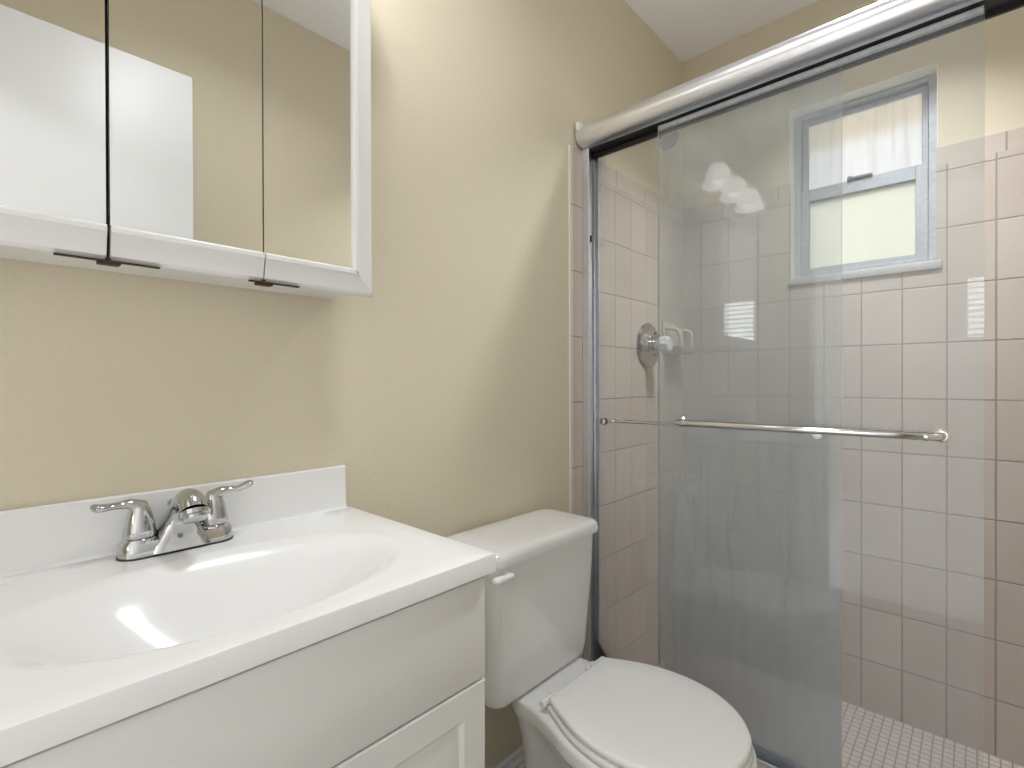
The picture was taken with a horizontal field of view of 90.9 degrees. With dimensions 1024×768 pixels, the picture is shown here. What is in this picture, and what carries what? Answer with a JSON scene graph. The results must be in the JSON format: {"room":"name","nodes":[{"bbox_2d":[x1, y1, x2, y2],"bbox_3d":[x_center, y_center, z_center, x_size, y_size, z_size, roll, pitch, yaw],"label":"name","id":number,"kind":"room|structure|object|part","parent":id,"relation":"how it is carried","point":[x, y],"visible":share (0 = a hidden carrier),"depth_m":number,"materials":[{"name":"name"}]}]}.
{"room":"bathroom","nodes":[
{"label":"bathroom","id":0,"kind":"room"},
{"bbox_2d":[0,0,681,767],"bbox_3d":[-0.157,-0.113,1.259,0.120,2.454,2.677,0,0,43],"label":"wall","id":1,"kind":"structure","parent":0,"point":[441,394],"depth_m":1.11,"materials":[{"name":"beige paint"}]},
{"bbox_2d":[0,465,346,577],"bbox_3d":[-0.523,0.199,0.759,0.022,0.081,0.586,0,0,43],"label":"backsplash","id":2,"kind":"structure","parent":1,"relation":"attached to","point":[45,536],"depth_m":0.71,"materials":[{"name":"white ceramic"}]},
{"bbox_2d":[0,0,372,299],"bbox_3d":[-0.490,-0.448,0.722,0.118,0.596,0.602,0,0,43],"label":"medicine cabinet","id":3,"kind":"object","parent":1,"relation":"attached to","point":[214,142],"visible":1,"depth_m":0.70,"materials":[{"name":"white"}]},
{"bbox_3d":[-0.571,-0.451,0.563,0.004,0.509,0.181,0,0,43],"label":"mirror pane","id":4,"kind":"part","parent":3,"relation":"part of","materials":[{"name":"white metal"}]},
{"bbox_3d":[-0.583,-0.176,0.550,0.020,0.043,0.221,0,0,43],"label":"rail","id":5,"kind":"part","parent":3,"relation":"part of","materials":[{"name":"white wood"}]},
{"bbox_3d":[-0.449,-0.451,0.704,0.008,0.580,0.183,0,0,43],"label":"mirror door","id":6,"kind":"part","parent":3,"relation":"part of","materials":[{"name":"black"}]},
{"bbox_3d":[-0.444,-0.452,0.700,0.004,0.509,0.184,0,0,43],"label":"mirror pane","id":7,"kind":"part","parent":3,"relation":"part of","materials":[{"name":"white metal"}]},
{"bbox_3d":[-0.443,-0.178,0.701,0.020,0.043,0.184,0,0,43],"label":"rail","id":8,"kind":"part","parent":3,"relation":"part of","materials":[{"name":"white wood"}]},
{"bbox_3d":[-0.321,-0.452,0.842,0.008,0.580,0.187,0,0,43],"label":"mirror door","id":9,"kind":"part","parent":3,"relation":"part of","materials":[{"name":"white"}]},
{"bbox_3d":[-0.330,-0.453,0.823,0.004,0.509,0.148,0,0,43],"label":"mirror pane","id":10,"kind":"part","parent":3,"relation":"part of","materials":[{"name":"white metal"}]},
{"bbox_3d":[-0.315,-0.179,0.841,0.020,0.043,0.192,0,0,43],"label":"rail","id":11,"kind":"part","parent":3,"relation":"part of","materials":[{"name":"white wood"}]},
{"bbox_2d":[493,744,524,767],"bbox_3d":[-0.062,1.048,1.262,0.018,0.132,0.718,0,0,43],"label":"baseboard","id":12,"kind":"structure","parent":1,"relation":"attached to","point":[515,759],"depth_m":1.34,"materials":[{"name":"white paint"}]},
{"bbox_2d":[569,145,570,512],"bbox_3d":[0.177,0.195,1.529,0.004,1.835,0.004,0,0,43],"label":"trim","id":13,"kind":"structure","parent":1,"relation":"attached to","point":[569,145],"depth_m":1.53,"materials":[{"name":"beige"}]},
{"bbox_2d":[571,145,683,665],"bbox_3d":[0.446,0.193,1.818,0.008,1.835,0.785,0,0,43],"label":"wall tile","id":14,"kind":"object","parent":1,"relation":"attached to","point":[628,210],"depth_m":1.81,"materials":[{"name":"tile"}]},
{"bbox_2d":[636,323,672,367],"bbox_3d":[0.537,-0.143,1.843,0.090,0.168,0.168,0,0,43],"label":"shower valve","id":15,"kind":"object","parent":1,"relation":"attached to","point":[647,337],"visible":0.96,"depth_m":1.83,"materials":[{"name":"silver metal"}]},
{"bbox_3d":[0.529,-0.143,1.850,0.028,0.042,0.042,0,0,43],"label":"stem","id":16,"kind":"part","parent":15,"relation":"part of","materials":[{"name":"silver metal"}]},
{"bbox_3d":[0.554,-0.143,1.827,0.044,0.062,0.062,0,0,43],"label":"knob","id":17,"kind":"part","parent":15,"relation":"part of","materials":[{"name":"white plastic"}]},
{"bbox_2d":[659,131,678,150],"bbox_3d":[0.536,-0.896,1.822,0.131,0.110,0.074,0,0,43],"label":"shower","id":18,"kind":"object","parent":1,"relation":"attached to","point":[667,141],"visible":0.47,"depth_m":1.79,"materials":[{"name":"silver metal"}]},
{"bbox_2d":[662,321,693,354],"bbox_3d":[0.659,-0.180,1.984,0.078,0.127,0.140,0,0,43],"label":"soap dish","id":19,"kind":"object","parent":1,"relation":"attached to","point":[673,330],"visible":0.94,"depth_m":1.96,"materials":[{"name":"beige ceramic"}]},
{"bbox_3d":[0.634,-0.180,2.007,0.010,0.127,0.140,0,0,43],"label":"plate","id":20,"kind":"part","parent":19,"relation":"part of","materials":[{"name":"beige ceramic"}]},
{"bbox_2d":[667,345,693,353],"bbox_3d":[0.661,-0.133,1.982,0.072,0.028,0.132,0,0,43],"label":"tray","id":21,"kind":"object","parent":19,"relation":"on","point":[676,349],"depth_m":1.94,"materials":[{"name":"beige ceramic"}]},
{"bbox_2d":[752,740,811,767],"bbox_3d":[0.671,1.028,1.206,1.154,0.168,0.148,0,0,43],"label":"trim","id":22,"kind":"structure","parent":1,"relation":"attached to","point":[752,740],"depth_m":1.28,"materials":[{"name":"metal"}]},
{"bbox_2d":[576,0,1023,767],"bbox_3d":[0.666,0.073,1.200,1.154,1.742,0.142,0,0,43],"label":"shower door","id":23,"kind":"structure","parent":22,"relation":"on","point":[882,28],"depth_m":1.25,"materials":[{"name":"silver metal"}]},
{"bbox_3d":[0.505,0.106,1.373,0.669,1.645,0.006,0,0,43],"label":"glass panel","id":24,"kind":"part","parent":23,"relation":"part of","materials":[{"name":"grey"}]},
{"bbox_3d":[0.502,-0.717,1.369,0.667,0.013,0.010,0,0,43],"label":"hanger rail","id":25,"kind":"part","parent":23,"relation":"part of","materials":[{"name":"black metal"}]},
{"bbox_3d":[0.653,-0.760,1.184,1.154,0.068,0.106,0,0,43],"label":"header rail","id":26,"kind":"part","parent":23,"relation":"part of","materials":[{"name":"silver metal"}]},
{"bbox_3d":[0.658,-0.717,1.190,0.668,0.013,0.010,0,0,43],"label":"hanger rail","id":27,"kind":"part","parent":23,"relation":"part of","materials":[{"name":"metal"}]},
{"bbox_3d":[0.660,0.106,1.194,0.670,1.645,0.006,0,0,43],"label":"glass panel","id":28,"kind":"part","parent":23,"relation":"part of","materials":[{"name":"grey"}]},
{"bbox_2d":[625,0,818,61],"bbox_3d":[0.313,-1.369,0.815,1.410,0.060,2.677,0,0,43],"label":"ceiling","id":29,"kind":"structure","parent":0,"point":[689,29],"depth_m":1.85,"materials":[{"name":"white paint"}]},
{"bbox_2d":[682,0,1023,208],"bbox_3d":[1.185,-0.119,1.760,1.170,2.454,0.120,0,0,43],"label":"wall","id":30,"kind":"structure","parent":0,"point":[744,150],"depth_m":1.77,"materials":[{"name":"beige paint"}]},
{"bbox_2d":[657,643,1023,767],"bbox_3d":[0.932,1.098,1.488,1.154,0.025,0.619,0,0,43],"label":"shower floor","id":31,"kind":"structure","parent":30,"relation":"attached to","point":[800,723],"depth_m":1.59,"materials":[{"name":"tile"}]},
{"bbox_2d":[683,127,1023,765],"bbox_3d":[1.142,0.181,1.714,1.170,1.815,0.008,0,0,43],"label":"wall tile","id":32,"kind":"object","parent":30,"relation":"attached to","point":[912,551],"depth_m":1.67,"materials":[{"name":"tile"}]},
{"bbox_2d":[788,63,941,285],"bbox_3d":[1.198,-0.672,1.727,0.426,0.636,0.127,0,0,43],"label":"window","id":33,"kind":"structure","parent":30,"relation":"in","point":[863,170],"depth_m":1.74,"materials":[{"name":"metal"}]},
{"bbox_3d":[1.209,-0.543,1.752,0.306,0.240,0.004,0,0,43],"label":"pane","id":34,"kind":"part","parent":33,"relation":"part of","materials":[{"name":"glass"}]},
{"bbox_3d":[1.198,-0.368,1.728,0.426,0.026,0.127,0,0,43],"label":"sill","id":35,"kind":"part","parent":33,"relation":"part of","materials":[{"name":"stone"}]},
{"bbox_3d":[1.209,-0.560,1.747,0.362,0.304,0.025,0,0,43],"label":"sash","id":36,"kind":"part","parent":33,"relation":"part of","materials":[{"name":"metal"}]},
{"bbox_3d":[1.224,-0.816,1.763,0.362,0.308,0.020,0,0,43],"label":"sash","id":37,"kind":"part","parent":33,"relation":"part of","materials":[{"name":"metal"}]},
{"bbox_3d":[1.225,-0.829,1.763,0.329,0.254,0.004,0,0,43],"label":"pane","id":38,"kind":"part","parent":33,"relation":"part of","materials":[{"name":"glass"}]},
{"bbox_3d":[0.320,1.145,0.827,1.410,0.060,2.677,0,0,43],"label":"floor","id":39,"kind":"structure","parent":0,"visible":0},
{"bbox_2d":[0,576,484,767],"bbox_3d":[-0.368,0.692,0.626,0.425,0.852,0.580,0,0,43],"label":"vanity cabinet","id":40,"kind":"object","parent":39,"relation":"on","point":[404,687],"visible":0.71,"depth_m":0.55,"materials":[{"name":"white wood"}]},
{"bbox_2d":[0,465,495,766],"bbox_3d":[-0.376,0.262,0.632,0.410,0.208,0.598,0,0,43],"label":"countertop","id":41,"kind":"structure","parent":40,"relation":"on","point":[90,640],"depth_m":0.63,"materials":[{"name":"white stone"}]},
{"bbox_2d":[89,480,253,561],"bbox_3d":[-0.484,0.193,0.734,0.158,0.094,0.141,0,0,-6],"label":"faucet","id":42,"kind":"object","parent":41,"relation":"on","point":[192,519],"visible":1,"depth_m":0.70,"materials":[{"name":"silver metal"}]},
{"bbox_3d":[-0.534,0.187,0.693,0.040,0.058,0.075,0,0,43],"label":"lever handle","id":43,"kind":"part","parent":42,"relation":"part of","materials":[{"name":"silver metal"}]},
{"bbox_3d":[-0.490,0.225,0.740,0.045,0.024,0.144,0,0,43],"label":"plate","id":44,"kind":"part","parent":42,"relation":"part of","materials":[{"name":"silver metal"}]},
{"bbox_3d":[-0.466,0.191,0.718,0.109,0.090,0.078,0,0,43],"label":"spout","id":45,"kind":"part","parent":42,"relation":"part of","materials":[{"name":"silver metal"}]},
{"bbox_3d":[-0.447,0.184,0.787,0.040,0.062,0.075,0,0,43],"label":"lever handle","id":46,"kind":"part","parent":42,"relation":"part of","materials":[{"name":"silver metal"}]},
{"bbox_2d":[0,533,402,670],"bbox_3d":[-0.340,0.297,0.615,0.278,0.114,0.456,0,0,43],"label":"sink basin","id":47,"kind":"object","parent":41,"relation":"in","point":[140,617],"depth_m":0.64,"materials":[{"name":"white ceramic"}]},
{"bbox_3d":[-0.140,0.707,0.614,0.018,0.582,0.286,0,0,43],"label":"door","id":48,"kind":"part","parent":40,"relation":"part of","materials":[{"name":"white wood"}]},
{"bbox_2d":[446,509,756,767],"bbox_3d":[0.180,0.730,1.072,0.609,0.768,0.407,0,0,43],"label":"toilet","id":49,"kind":"object","parent":39,"relation":"on","point":[571,711],"visible":0.98,"depth_m":1.07,"materials":[{"name":"white ceramic"}]},
{"bbox_3d":[-0.018,0.395,1.021,0.023,0.022,0.068,0,0,31],"label":"flush lever","id":50,"kind":"part","parent":49,"relation":"part of","materials":[{"name":"white plastic"}]},
{"bbox_3d":[0.031,0.362,1.218,0.191,0.031,0.392,0,0,43],"label":"tank lid","id":51,"kind":"part","parent":49,"relation":"part of","materials":[{"name":"white ceramic"}]},
{"bbox_3d":[0.030,0.532,1.219,0.174,0.320,0.370,0,0,43],"label":"tank","id":52,"kind":"part","parent":49,"relation":"part of","materials":[{"name":"white ceramic"}]},
{"bbox_3d":[0.238,0.904,1.063,0.512,0.421,0.341,0,0,43],"label":"bowl","id":53,"kind":"part","parent":49,"relation":"part of","materials":[{"name":"white ceramic"}]},
{"bbox_3d":[0.284,0.684,1.018,0.369,0.016,0.328,0,0,43],"label":"seat","id":54,"kind":"part","parent":49,"relation":"part of","materials":[{"name":"white plastic"}]},
{"bbox_3d":[0.284,0.666,1.018,0.365,0.016,0.324,0,0,43],"label":"seat lid","id":55,"kind":"part","parent":49,"relation":"part of","materials":[{"name":"white plastic"}]}
]}

